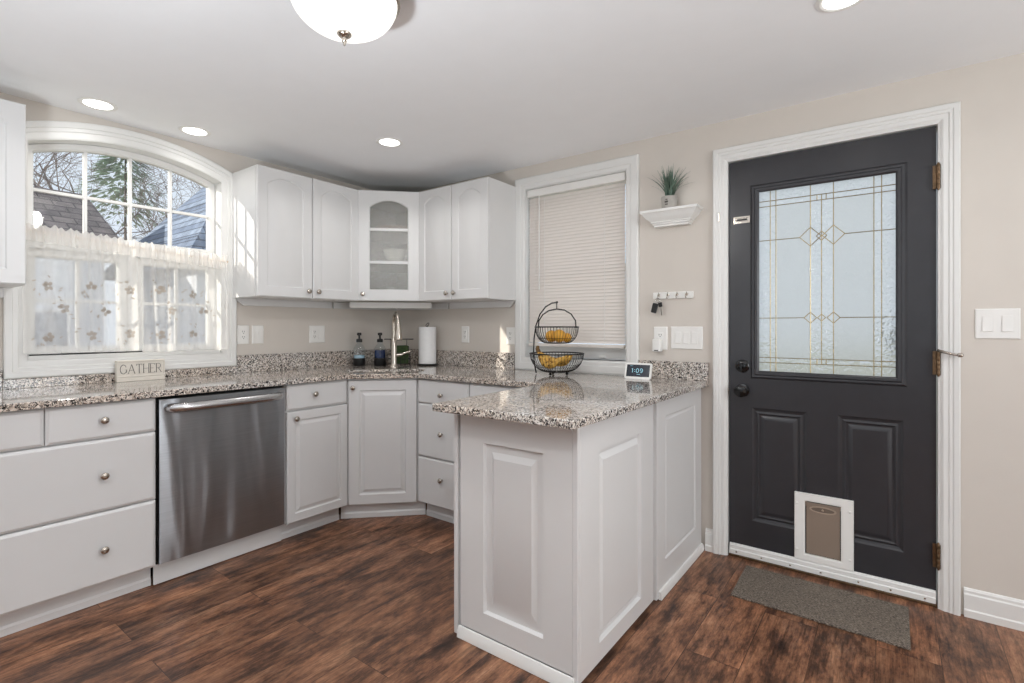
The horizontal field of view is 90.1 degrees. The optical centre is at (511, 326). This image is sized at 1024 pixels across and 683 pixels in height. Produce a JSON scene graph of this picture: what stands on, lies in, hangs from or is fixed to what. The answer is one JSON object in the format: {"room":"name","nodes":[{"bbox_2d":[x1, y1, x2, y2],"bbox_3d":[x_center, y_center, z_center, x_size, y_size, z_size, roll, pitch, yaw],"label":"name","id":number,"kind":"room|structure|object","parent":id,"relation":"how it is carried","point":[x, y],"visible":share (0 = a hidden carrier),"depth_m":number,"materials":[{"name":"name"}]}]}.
{"room":"kitchen","nodes":[
{"label":"kitchen","id":0,"kind":"room"},
{"bbox_2d":[0,92,395,403],"bbox_3d":[-2.773,0.059,1.965,0.120,2.305,6.120,0,0,37],"label":"wall","id":1,"kind":"structure","parent":0,"point":[286,329],"depth_m":3.49,"materials":[{"name":"beige paint"}]},
{"bbox_2d":[0,368,1,389],"bbox_3d":[-2.483,0.242,2.231,0.020,0.102,0.372,0,0,37],"label":"backsplash","id":2,"kind":"structure","parent":1,"relation":"attached to","point":[0,368],"depth_m":2.37,"materials":[{"name":"stone"}]},
{"bbox_2d":[0,98,25,297],"bbox_3d":[-2.406,-0.548,2.055,0.354,0.826,0.622,0,0,37],"label":"upper cabinet","id":3,"kind":"object","parent":1,"relation":"attached to","point":[12,114],"visible":1,"depth_m":2.18,"materials":[{"name":"white paint"}]},
{"bbox_2d":[2,366,236,389],"bbox_3d":[-2.056,0.270,2.805,0.020,0.046,1.060,0,0,37],"label":"backsplash","id":4,"kind":"structure","parent":1,"relation":"attached to","point":[108,377],"depth_m":2.62,"materials":[{"name":"stone"}]},
{"bbox_2d":[3,121,236,378],"bbox_3d":[-2.103,-0.409,2.840,0.145,1.308,1.052,0,0,37],"label":"window","id":5,"kind":"structure","parent":1,"relation":"in","point":[41,136],"depth_m":2.81,"materials":[{"name":"white paint"}]},
{"bbox_3d":[-2.040,-0.431,2.782,0.026,0.073,0.943,0,0,37],"label":"curtain rod","id":6,"kind":"object","parent":5,"relation":"attached to","visible":0},
{"bbox_2d":[22,222,140,353],"bbox_3d":[-2.161,-0.185,2.589,0.052,0.626,0.464,0,0,37],"label":"cafe curtain","id":7,"kind":"object","parent":6,"relation":"hanging from","point":[55,235],"visible":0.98,"depth_m":2.58,"materials":[{"name":"white fabric"}]},
{"bbox_2d":[141,242,227,351],"bbox_3d":[-1.887,-0.163,2.959,0.055,0.604,0.442,0,0,37],"label":"cafe curtain","id":8,"kind":"object","parent":6,"relation":"hanging from","point":[158,252],"visible":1,"depth_m":2.93,"materials":[{"name":"white fabric"}]},
{"bbox_2d":[237,325,248,343],"bbox_3d":[-1.719,0.051,3.272,0.009,0.120,0.074,0,0,37],"label":"wall outlet","id":9,"kind":"object","parent":1,"relation":"attached to","point":[242,330],"visible":1,"depth_m":3.27,"materials":[{"name":"white plastic"}]},
{"bbox_2d":[241,330,245,339],"bbox_3d":[-1.717,0.051,3.271,0.002,0.066,0.033,0,0,37],"label":"receptacle","id":10,"kind":"object","parent":9,"relation":"attached to","point":[243,332],"depth_m":3.27,"materials":[{"name":"white plastic"}]},
{"bbox_2d":[252,325,263,343],"bbox_3d":[-1.661,0.051,3.346,0.012,0.120,0.076,0,0,37],"label":"light switch","id":11,"kind":"object","parent":1,"relation":"attached to","point":[257,330],"visible":1,"depth_m":3.34,"materials":[{"name":"white plastic"}]},
{"bbox_2d":[232,164,357,307],"bbox_3d":[-1.408,-0.548,3.396,0.354,0.826,0.722,0,0,37],"label":"upper cabinet","id":12,"kind":"object","parent":1,"relation":"attached to","point":[295,236],"visible":1,"depth_m":3.21,"materials":[{"name":"white paint"}]},
{"bbox_2d":[237,349,390,372],"bbox_3d":[-1.356,0.237,3.745,0.020,0.112,1.283,0,0,37],"label":"backsplash","id":13,"kind":"structure","parent":1,"relation":"attached to","point":[280,361],"depth_m":3.57,"materials":[{"name":"stone"}]},
{"bbox_2d":[309,326,324,342],"bbox_3d":[-1.405,0.054,3.693,0.010,0.124,0.122,0,0,37],"label":"outlet switch plate","id":14,"kind":"object","parent":1,"relation":"attached to","point":[316,333],"visible":1,"depth_m":3.69,"materials":[{"name":"white plastic"}]},
{"bbox_2d":[312,330,316,338],"bbox_3d":[-1.417,0.054,3.673,0.002,0.066,0.033,0,0,37],"label":"receptacle","id":15,"kind":"object","parent":14,"relation":"attached to","point":[314,332],"depth_m":3.67,"materials":[{"name":"white plastic"}]},
{"bbox_2d":[0,0,1023,191],"bbox_3d":[-0.676,-1.144,0.328,5.440,0.100,6.240,0,0,37],"label":"ceiling","id":16,"kind":"structure","parent":0,"point":[470,89],"depth_m":2.15,"materials":[{"name":"white paint"}]},
{"bbox_2d":[77,97,117,110],"bbox_3d":[-2.034,-1.091,2.513,0.156,0.006,0.156,0,0,37],"label":"recessed light","id":17,"kind":"object","parent":16,"relation":"in","point":[94,103],"visible":1,"depth_m":2.51,"materials":[{"name":"white plastic"}]},
{"bbox_2d":[178,126,210,136],"bbox_3d":[-1.772,-1.091,2.859,0.156,0.006,0.156,0,0,37],"label":"recessed light","id":18,"kind":"object","parent":16,"relation":"in","point":[191,130],"visible":1,"depth_m":2.85,"materials":[{"name":"white plastic"}]},
{"bbox_2d":[291,0,399,45],"bbox_3d":[-0.523,-0.985,1.596,0.342,0.216,0.342,0,0,37],"label":"ceiling lamp","id":19,"kind":"object","parent":16,"relation":"attached to","point":[345,21],"visible":1,"depth_m":1.56,"materials":[{"name":"white glass"}]},
{"bbox_2d":[376,137,402,146],"bbox_3d":[-0.725,-1.091,3.030,0.156,0.006,0.156,0,0,37],"label":"recessed light","id":20,"kind":"object","parent":16,"relation":"in","point":[387,141],"visible":1,"depth_m":3.03,"materials":[{"name":"white plastic"}]},
{"bbox_2d":[815,0,863,12],"bbox_3d":[1.099,-1.091,1.700,0.156,0.006,0.156,0,0,37],"label":"recessed light","id":21,"kind":"object","parent":16,"relation":"in","point":[825,6],"visible":1,"depth_m":1.73,"materials":[{"name":"white plastic"}]},
{"bbox_2d":[0,503,1023,682],"bbox_3d":[-0.676,1.261,0.328,5.440,0.100,6.240,0,0,37],"label":"floor","id":22,"kind":"structure","parent":0,"point":[369,599],"depth_m":2.02,"materials":[{"name":"brown wood"}]},
{"bbox_2d":[0,398,154,637],"bbox_3d":[-2.105,0.767,2.213,0.646,0.884,0.785,0,0,37],"label":"base cabinet","id":23,"kind":"object","parent":22,"relation":"on","point":[77,482],"visible":0.99,"depth_m":2.12,"materials":[{"name":"white paint"}]},
{"bbox_2d":[0,349,708,429],"bbox_3d":[-0.768,0.252,2.427,2.536,0.142,2.736,0,0,37],"label":"countertop","id":24,"kind":"structure","parent":23,"relation":"on","point":[572,401],"depth_m":2.62,"materials":[{"name":"stone"}]},
{"bbox_2d":[115,359,164,381],"bbox_3d":[-2.022,0.236,2.782,0.038,0.112,0.222,0,0,37],"label":"block sign","id":25,"kind":"object","parent":24,"relation":"on","point":[147,369],"visible":1,"depth_m":2.77,"materials":[{"name":"beige wood"}]},
{"bbox_2d":[353,333,364,365],"bbox_3d":[-1.147,0.169,3.840,0.088,0.248,0.088,0,0,40],"label":"soap dispenser","id":26,"kind":"object","parent":24,"relation":"on","point":[358,360],"visible":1,"depth_m":3.81,"materials":[{"name":"black plastic"}]},
{"bbox_2d":[374,333,385,365],"bbox_3d":[-0.991,0.169,3.840,0.088,0.248,0.088,0,0,40],"label":"soap dispenser","id":27,"kind":"object","parent":24,"relation":"on","point":[379,360],"visible":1,"depth_m":3.81,"materials":[{"name":"black plastic"}]},
{"bbox_2d":[384,339,412,365],"bbox_3d":[-0.861,0.192,3.881,0.220,0.201,0.086,0,0,-8],"label":"sink caddy","id":28,"kind":"object","parent":24,"relation":"on","point":[387,358],"visible":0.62,"depth_m":3.90,"materials":[{"name":"brown metal"}]},
{"bbox_2d":[386,353,409,365],"bbox_3d":[-0.861,0.249,3.880,0.174,0.087,0.084,0,0,-8],"label":"basket","id":29,"kind":"object","parent":28,"relation":"on","point":[387,358],"depth_m":3.85,"materials":[{"name":"metal"}]},
{"bbox_2d":[397,345,408,363],"bbox_3d":[-0.838,0.210,3.883,0.106,0.137,0.062,0,0,-8],"label":"sponge","id":30,"kind":"object","parent":28,"relation":"in","point":[400,348],"visible":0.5,"depth_m":3.85,"materials":[{"name":"green"}]},
{"bbox_2d":[390,312,409,367],"bbox_3d":[-0.778,0.094,3.624,0.147,0.397,0.199,0,0,-26],"label":"faucet","id":31,"kind":"object","parent":24,"relation":"on","point":[396,326],"visible":1,"depth_m":3.65,"materials":[{"name":"silver metal"}]},
{"bbox_2d":[417,323,437,365],"bbox_3d":[-0.644,0.131,3.896,0.162,0.324,0.162,0,0,37],"label":"paper towel holder","id":32,"kind":"object","parent":24,"relation":"on","point":[427,323],"visible":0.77,"depth_m":3.84,"materials":[{"name":"brown metal"}]},
{"bbox_2d":[419,327,435,363],"bbox_3d":[-0.644,0.141,3.896,0.132,0.280,0.132,0,0,37],"label":"paper towel roll","id":33,"kind":"object","parent":32,"relation":"in","point":[427,335],"visible":1,"depth_m":3.84,"materials":[{"name":"white paper"}]},
{"bbox_2d":[529,301,583,375],"bbox_3d":[0.269,0.069,3.110,0.341,0.448,0.334,0,0,37],"label":"fruit basket","id":34,"kind":"object","parent":24,"relation":"on","point":[581,354],"visible":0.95,"depth_m":3.06,"materials":[{"name":"brown metal"}]},
{"bbox_2d":[545,330,553,341],"bbox_3d":[0.242,0.058,3.143,0.076,0.073,0.076,0,0,37],"label":"orange","id":35,"kind":"object","parent":34,"relation":"in","point":[550,333],"visible":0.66,"depth_m":3.12,"materials":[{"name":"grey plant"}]},
{"bbox_2d":[536,346,572,368],"bbox_3d":[0.258,0.184,3.109,0.238,0.136,0.177,0,0,37],"label":"banana bunch","id":36,"kind":"object","parent":34,"relation":"in","point":[555,362],"visible":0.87,"depth_m":3.07,"materials":[{"name":"yellow food"}]},
{"bbox_2d":[529,351,583,372],"bbox_3d":[0.272,0.217,3.108,0.334,0.118,0.334,0,0,37],"label":"bowl","id":37,"kind":"object","parent":34,"relation":"on","point":[581,354],"depth_m":3.05,"materials":[{"name":"brown metal"}]},
{"bbox_2d":[535,326,578,343],"bbox_3d":[0.272,0.049,3.108,0.272,0.104,0.272,0,0,37],"label":"bowl","id":38,"kind":"object","parent":34,"relation":"on","point":[536,331],"depth_m":3.03,"materials":[{"name":"brown metal"}]},
{"bbox_2d":[552,329,565,341],"bbox_3d":[0.284,0.055,3.074,0.082,0.079,0.082,0,0,37],"label":"orange","id":39,"kind":"object","parent":34,"relation":"in","point":[556,334],"visible":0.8,"depth_m":3.04,"materials":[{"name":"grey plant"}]},
{"bbox_2d":[564,333,571,341],"bbox_3d":[0.333,0.066,3.102,0.060,0.058,0.060,0,0,37],"label":"orange","id":40,"kind":"object","parent":34,"relation":"in","point":[567,336],"visible":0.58,"depth_m":3.08,"materials":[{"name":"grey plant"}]},
{"bbox_2d":[624,363,652,379],"bbox_3d":[0.719,0.248,2.886,0.152,0.088,0.078,0,0,33],"label":"smart display","id":41,"kind":"object","parent":24,"relation":"on","point":[643,371],"visible":1,"depth_m":2.86,"materials":[{"name":"white plastic"}]},
{"bbox_2d":[153,386,283,584],"bbox_3d":[-1.663,0.770,2.767,0.678,0.874,0.622,0,0,37],"label":"dishwasher","id":42,"kind":"object","parent":22,"relation":"on","point":[219,456],"visible":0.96,"depth_m":2.56,"materials":[{"name":"silver metal"}]},
{"bbox_2d":[281,379,346,539],"bbox_3d":[-1.375,0.767,3.193,0.646,0.884,0.401,0,0,37],"label":"base cabinet","id":43,"kind":"object","parent":22,"relation":"on","point":[315,413],"visible":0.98,"depth_m":3.00,"materials":[{"name":"white paint"}]},
{"bbox_2d":[341,378,425,518],"bbox_3d":[-0.875,0.767,3.637,0.920,0.884,0.922,0,0,37],"label":"base cabinet","id":44,"kind":"object","parent":22,"relation":"on","point":[383,414],"visible":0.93,"depth_m":3.21,"materials":[{"name":"white paint"}]},
{"bbox_2d":[419,378,469,523],"bbox_3d":[-0.253,0.767,3.345,0.434,0.884,0.646,0,0,37],"label":"base cabinet","id":45,"kind":"object","parent":22,"relation":"on","point":[436,429],"visible":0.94,"depth_m":3.14,"materials":[{"name":"white paint"}]},
{"bbox_2d":[470,383,522,396],"bbox_3d":[0.147,0.767,3.047,0.557,0.884,0.646,0,0,37],"label":"base cabinet","id":46,"kind":"object","parent":22,"relation":"on","point":[476,389],"visible":0.02,"depth_m":2.90,"materials":[{"name":"white paint"}]},
{"bbox_2d":[454,404,652,682],"bbox_3d":[0.189,0.767,2.119,0.558,0.884,0.684,0,0,37],"label":"base cabinet","id":47,"kind":"object","parent":22,"relation":"on","point":[553,527],"visible":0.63,"depth_m":1.86,"materials":[{"name":"white paint"}]},
{"bbox_2d":[653,389,703,600],"bbox_3d":[0.609,0.767,2.669,0.575,0.884,0.670,0,0,37],"label":"base cabinet","id":48,"kind":"object","parent":22,"relation":"on","point":[677,545],"visible":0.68,"depth_m":2.45,"materials":[{"name":"white paint"}]},
{"bbox_2d":[731,565,910,650],"bbox_3d":[1.335,1.206,2.244,0.647,0.008,0.355,0,0,37],"label":"doormat","id":49,"kind":"object","parent":22,"relation":"on","point":[876,619],"visible":1,"depth_m":2.21,"materials":[{"name":"grey carpet"}]},
{"bbox_2d":[729,553,936,606],"bbox_3d":[1.524,1.205,2.504,0.852,0.012,0.118,0,0,37],"label":"threshold","id":50,"kind":"object","parent":22,"relation":"on","point":[731,554],"visible":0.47,"depth_m":2.42,"materials":[{"name":"white wood"}]},
{"bbox_2d":[396,53,1023,614],"bbox_3d":[1.200,0.059,2.747,5.320,2.305,0.120,0,0,37],"label":"wall","id":51,"kind":"structure","parent":0,"point":[990,93],"depth_m":2.15,"materials":[{"name":"beige paint"}]},
{"bbox_2d":[333,190,448,310],"bbox_3d":[-0.907,-0.548,3.845,0.622,0.826,0.629,0,0,37],"label":"upper cabinet","id":52,"kind":"object","parent":51,"relation":"attached to","point":[375,208],"visible":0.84,"depth_m":3.64,"materials":[{"name":"white paint"}]},
{"bbox_2d":[370,231,407,244],"bbox_3d":[-0.906,-0.686,3.857,0.580,0.018,0.580,0,0,37],"label":"shelf","id":53,"kind":"object","parent":52,"relation":"attached to","point":[376,237],"depth_m":3.90,"materials":[{"name":"white paint"}]},
{"bbox_2d":[370,264,407,272],"bbox_3d":[-0.906,-0.454,3.857,0.580,0.018,0.580,0,0,37],"label":"shelf","id":54,"kind":"object","parent":52,"relation":"attached to","point":[374,268],"depth_m":3.91,"materials":[{"name":"white paint"}]},
{"bbox_2d":[350,302,430,308],"bbox_3d":[-0.899,-0.159,3.805,0.590,0.044,0.060,0,0,-8],"label":"light","id":55,"kind":"object","parent":52,"relation":"attached to","point":[414,305],"visible":0.98,"depth_m":3.78,"materials":[{"name":"white plastic"}]},
{"bbox_2d":[375,225,407,228],"bbox_3d":[-0.876,-0.716,3.844,0.300,0.040,0.300,0,0,37],"label":"platter","id":56,"kind":"object","parent":52,"relation":"on","point":[380,226],"visible":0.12,"depth_m":3.72,"materials":[{"name":"ceramic"}]},
{"bbox_2d":[383,249,405,260],"bbox_3d":[-0.867,-0.514,3.781,0.170,0.100,0.170,0,0,37],"label":"bowl","id":57,"kind":"object","parent":52,"relation":"on","point":[389,254],"visible":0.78,"depth_m":3.72,"materials":[{"name":"white ceramic"}]},
{"bbox_2d":[409,349,514,368],"bbox_3d":[-0.477,0.237,3.904,1.240,0.112,0.020,0,0,37],"label":"backsplash","id":58,"kind":"structure","parent":51,"relation":"attached to","point":[504,360],"depth_m":3.75,"materials":[{"name":"stone"}]},
{"bbox_2d":[462,326,468,342],"bbox_3d":[-0.350,0.058,3.820,0.074,0.122,0.009,0,0,37],"label":"wall outlet","id":59,"kind":"object","parent":51,"relation":"attached to","point":[465,329],"visible":1,"depth_m":3.81,"materials":[{"name":"white plastic"}]},
{"bbox_2d":[463,330,466,338],"bbox_3d":[-0.351,0.058,3.818,0.033,0.066,0.002,0,0,37],"label":"receptacle","id":60,"kind":"object","parent":59,"relation":"attached to","point":[464,331],"depth_m":3.82,"materials":[{"name":"white plastic"}]},
{"bbox_2d":[419,177,515,308],"bbox_3d":[-0.323,-0.548,3.581,0.644,0.826,0.354,0,0,37],"label":"upper cabinet","id":61,"kind":"object","parent":51,"relation":"attached to","point":[467,230],"visible":1,"depth_m":3.43,"materials":[{"name":"white paint"}]},
{"bbox_2d":[506,327,514,344],"bbox_3d":[-0.011,0.064,3.567,0.074,0.120,0.009,0,0,37],"label":"wall outlet","id":62,"kind":"object","parent":51,"relation":"attached to","point":[510,331],"visible":1,"depth_m":3.56,"materials":[{"name":"white plastic"}]},
{"bbox_2d":[508,331,511,340],"bbox_3d":[-0.012,0.064,3.565,0.033,0.066,0.002,0,0,37],"label":"receptacle","id":63,"kind":"object","parent":62,"relation":"attached to","point":[509,332],"depth_m":3.56,"materials":[{"name":"white plastic"}]},
{"bbox_2d":[515,154,638,375],"bbox_3d":[0.417,-0.360,3.311,0.896,1.304,0.146,0,0,37],"label":"window","id":64,"kind":"structure","parent":51,"relation":"in","point":[605,361],"depth_m":3.21,"materials":[{"name":"white paint"}]},
{"bbox_2d":[527,172,625,347],"bbox_3d":[0.401,-0.399,3.290,0.714,1.059,0.042,0,0,37],"label":"blind","id":65,"kind":"object","parent":64,"relation":"attached to","point":[577,244],"visible":0.94,"depth_m":3.26,"materials":[{"name":"white plastic"}]},
{"bbox_2d":[654,327,667,349],"bbox_3d":[0.849,0.066,2.927,0.080,0.132,0.009,0,0,37],"label":"wall outlet","id":66,"kind":"object","parent":51,"relation":"attached to","point":[659,332],"visible":0.64,"depth_m":2.92,"materials":[{"name":"white plastic"}]},
{"bbox_2d":[652,339,661,351],"bbox_3d":[0.828,0.106,2.913,0.048,0.072,0.038,0,0,37],"label":"plug adapter","id":67,"kind":"object","parent":66,"relation":"attached to","point":[656,343],"visible":1,"depth_m":2.90,"materials":[{"name":"white plastic"}]},
{"bbox_2d":[657,332,662,343],"bbox_3d":[0.848,0.066,2.925,0.033,0.066,0.002,0,0,37],"label":"receptacle","id":68,"kind":"object","parent":66,"relation":"attached to","point":[659,334],"depth_m":2.92,"materials":[{"name":"white plastic"}]},
{"bbox_2d":[640,203,702,228],"bbox_3d":[0.881,-0.607,2.840,0.318,0.088,0.112,0,0,37],"label":"wall shelf","id":69,"kind":"object","parent":51,"relation":"attached to","point":[683,215],"visible":1,"depth_m":2.81,"materials":[{"name":"white paint"}]},
{"bbox_2d":[647,163,691,207],"bbox_3d":[0.869,-0.773,2.815,0.226,0.243,0.152,0,0,37],"label":"potted plant","id":70,"kind":"object","parent":69,"relation":"on","point":[669,200],"visible":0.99,"depth_m":2.81,"materials":[{"name":"green plant"}]},
{"bbox_2d":[653,291,693,298],"bbox_3d":[0.900,-0.177,2.871,0.230,0.038,0.038,0,0,37],"label":"key rack","id":71,"kind":"object","parent":51,"relation":"attached to","point":[684,294],"visible":1,"depth_m":2.87,"materials":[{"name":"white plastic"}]},
{"bbox_2d":[651,298,661,314],"bbox_3d":[0.823,-0.114,2.907,0.070,0.100,0.019,0,0,37],"label":"keys","id":72,"kind":"object","parent":71,"relation":"hanging from","point":[655,305],"visible":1,"depth_m":2.91,"materials":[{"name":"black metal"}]},
{"bbox_2d":[638,360,708,380],"bbox_3d":[0.902,0.244,2.877,0.394,0.098,0.020,0,0,37],"label":"backsplash","id":73,"kind":"structure","parent":51,"relation":"attached to","point":[699,371],"depth_m":2.84,"materials":[{"name":"stone"}]},
{"bbox_2d":[671,327,702,349],"bbox_3d":[0.967,0.062,2.838,0.176,0.126,0.010,0,0,37],"label":"light switch","id":74,"kind":"object","parent":51,"relation":"attached to","point":[681,337],"visible":1,"depth_m":2.83,"materials":[{"name":"white plastic"}]},
{"bbox_2d":[705,528,712,552],"bbox_3d":[1.066,1.152,2.761,0.043,0.118,0.018,0,0,37],"label":"baseboard","id":75,"kind":"structure","parent":51,"relation":"attached to","point":[708,532],"depth_m":2.76,"materials":[{"name":"white paint"}]},
{"bbox_2d":[713,101,960,615],"bbox_3d":[1.517,0.133,2.494,1.002,2.156,0.143,0,0,37],"label":"door frame","id":76,"kind":"structure","parent":51,"relation":"attached to","point":[949,114],"depth_m":2.19,"materials":[{"name":"white paint"}]},
{"bbox_2d":[729,126,963,603],"bbox_3d":[1.521,0.164,2.429,0.930,2.062,0.115,0,0,37],"label":"door","id":77,"kind":"structure","parent":51,"relation":"in","point":[835,362],"depth_m":2.42,"materials":[{"name":"grey paint"}]},
{"bbox_2d":[964,587,1023,631],"bbox_3d":[2.545,1.152,1.660,1.622,0.118,0.018,0,0,37],"label":"baseboard","id":78,"kind":"structure","parent":51,"relation":"attached to","point":[988,607],"depth_m":2.08,"materials":[{"name":"white paint"}]},
{"bbox_2d":[975,308,1020,338],"bbox_3d":[1.979,-0.012,2.085,0.136,0.124,0.010,0,0,37],"label":"light switch","id":79,"kind":"object","parent":51,"relation":"attached to","point":[1004,323],"visible":1,"depth_m":2.08,"materials":[{"name":"white plastic"}]},
{"label":"outside","id":80,"kind":"structure","parent":0,"visible":0},
{"bbox_3d":[-0.969,1.861,4.287,80.000,0.100,80.000,0,0,37],"label":"ground","id":81,"kind":"structure","parent":80,"visible":0},
{"bbox_2d":[33,186,118,346],"bbox_3d":[-10.447,-0.454,8.302,4.440,4.530,5.560,0,0,37],"label":"house","id":82,"kind":"structure","parent":81,"relation":"on","point":[64,212],"depth_m":8.98,"materials":[{"name":"grey"}]},
{"bbox_2d":[33,152,122,201],"bbox_3d":[-16.018,-3.383,15.681,8.895,10.448,9.308,0,0,-30],"label":"bare tree","id":83,"kind":"object","parent":81,"relation":"on","point":[53,153],"visible":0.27,"depth_m":15.93,"materials":[{"name":"grey plant"}]},
{"bbox_2d":[33,152,202,239],"bbox_3d":[-12.871,-2.663,12.256,7.335,8.981,8.316,0,0,37],"label":"bare tree","id":84,"kind":"object","parent":81,"relation":"on","point":[40,175],"visible":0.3,"depth_m":13.23,"materials":[{"name":"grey plant"}]},
{"bbox_2d":[73,156,175,238],"bbox_3d":[-17.636,-3.492,23.009,4.300,10.606,4.705,0,0,-31],"label":"evergreen tree","id":85,"kind":"object","parent":81,"relation":"on","point":[100,164],"visible":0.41,"depth_m":23.19,"materials":[{"name":"green plant"}]},
{"bbox_2d":[97,159,202,291],"bbox_3d":[-11.426,-2.066,16.859,5.862,7.767,8.764,0,0,-2],"label":"bare tree","id":86,"kind":"object","parent":81,"relation":"on","point":[162,176],"visible":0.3,"depth_m":15.09,"materials":[{"name":"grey plant"}]},
{"bbox_2d":[105,187,205,344],"bbox_3d":[-5.682,-1.029,12.191,4.600,5.680,5.550,0,0,37],"label":"house","id":87,"kind":"structure","parent":81,"relation":"on","point":[187,231],"depth_m":9.87,"materials":[{"name":"grey"}]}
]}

